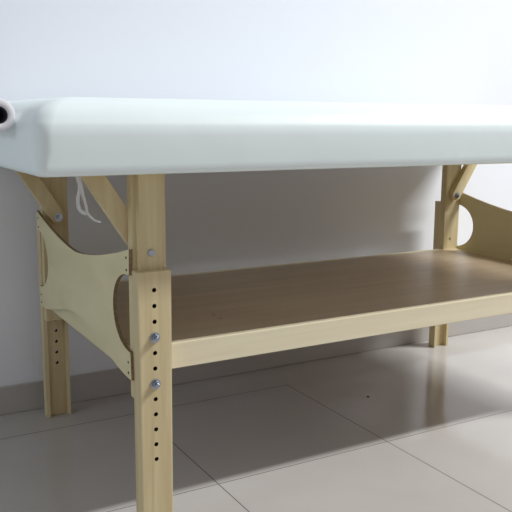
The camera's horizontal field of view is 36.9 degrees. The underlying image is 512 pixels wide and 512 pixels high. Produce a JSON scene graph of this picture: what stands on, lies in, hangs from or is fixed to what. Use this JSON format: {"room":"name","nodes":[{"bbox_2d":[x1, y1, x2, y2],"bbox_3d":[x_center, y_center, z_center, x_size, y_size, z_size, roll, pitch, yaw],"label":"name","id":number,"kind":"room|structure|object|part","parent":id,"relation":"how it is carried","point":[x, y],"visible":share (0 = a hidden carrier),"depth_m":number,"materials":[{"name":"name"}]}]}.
{"room":"massage room","nodes":[
{"label":"massage room","id":0,"kind":"room"},
{"bbox_2d":[0,0,511,386],"bbox_3d":[-0.005,-1.255,2.261,10.400,3.280,0.118,-5,12,-29],"label":"wall","id":1,"kind":"structure","parent":0,"point":[459,52],"depth_m":2.35,"materials":[{"name":"white paint"}]},
{"bbox_2d":[0,313,511,414],"bbox_3d":[0.013,0.330,2.486,10.400,0.079,0.009,-5,12,-29],"label":"baseboard","id":2,"kind":"structure","parent":1,"relation":"attached to","point":[27,396],"depth_m":2.43,"materials":[{"name":"tile"}]},
{"bbox_2d":[0,326,511,511],"bbox_3d":[1.097,0.736,0.625,10.400,0.048,4.552,-5,12,-29],"label":"floor","id":3,"kind":"structure","parent":0,"point":[432,432],"depth_m":1.93,"materials":[{"name":"tile"}]},
{"bbox_2d":[0,97,511,511],"bbox_3d":[0.183,0.030,2.011,1.763,0.839,0.855,-5,12,-29],"label":"massage table","id":4,"kind":"object","parent":3,"relation":"on","point":[152,323],"visible":1,"depth_m":1.55,"materials":[{"name":"white leather"}]},
{"bbox_2d":[0,99,14,130],"bbox_3d":[-0.546,-0.270,1.471,0.052,0.052,0.508,-5,12,-29],"label":"paper roll","id":5,"kind":"object","parent":4,"relation":"on","point":[7,114],"visible":1,"depth_m":1.26,"materials":[{"name":"white paper"}]},
{"bbox_3d":[-0.523,-0.044,1.995,0.067,0.429,0.022,-5,12,-29],"label":"leg","id":6,"kind":"part","parent":4,"relation":"part of","materials":[{"name":"brown wood"}]},
{"bbox_3d":[-0.397,0.058,1.710,0.007,0.250,0.674,-5,12,-29],"label":"panel","id":7,"kind":"part","parent":4,"relation":"part of","materials":[{"name":"brown wood"}]},
{"bbox_3d":[-0.387,0.156,1.734,0.016,0.042,0.621,-5,12,-29],"label":"rail","id":8,"kind":"part","parent":4,"relation":"part of","materials":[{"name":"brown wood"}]},
{"bbox_3d":[-0.204,0.057,1.445,0.067,0.429,0.022,-5,12,-29],"label":"leg","id":9,"kind":"part","parent":4,"relation":"part of","materials":[{"name":"brown wood"}]},
{"bbox_2d":[117,249,511,345],"bbox_3d":[0.234,0.086,2.080,1.411,0.015,0.625,-5,12,-29],"label":"shelf","id":10,"kind":"object","parent":4,"relation":"attached to","point":[232,301],"depth_m":2.02,"materials":[{"name":"brown wood"}]},
{"bbox_3d":[0.674,-0.153,2.668,0.067,0.429,0.022,-5,12,-29],"label":"leg","id":11,"kind":"part","parent":4,"relation":"part of","materials":[{"name":"brown wood"}]},
{"bbox_3d":[0.201,-0.257,1.990,1.586,0.006,0.717,-5,12,-29],"label":"frame","id":12,"kind":"part","parent":4,"relation":"part of","materials":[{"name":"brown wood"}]},
{"bbox_3d":[0.854,0.043,2.432,0.016,0.042,0.621,-5,12,-29],"label":"rail","id":13,"kind":"part","parent":4,"relation":"part of","materials":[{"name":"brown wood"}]},
{"bbox_3d":[0.866,-0.057,2.420,0.007,0.250,0.674,-5,12,-29],"label":"panel","id":14,"kind":"part","parent":4,"relation":"part of","materials":[{"name":"brown wood"}]}
]}

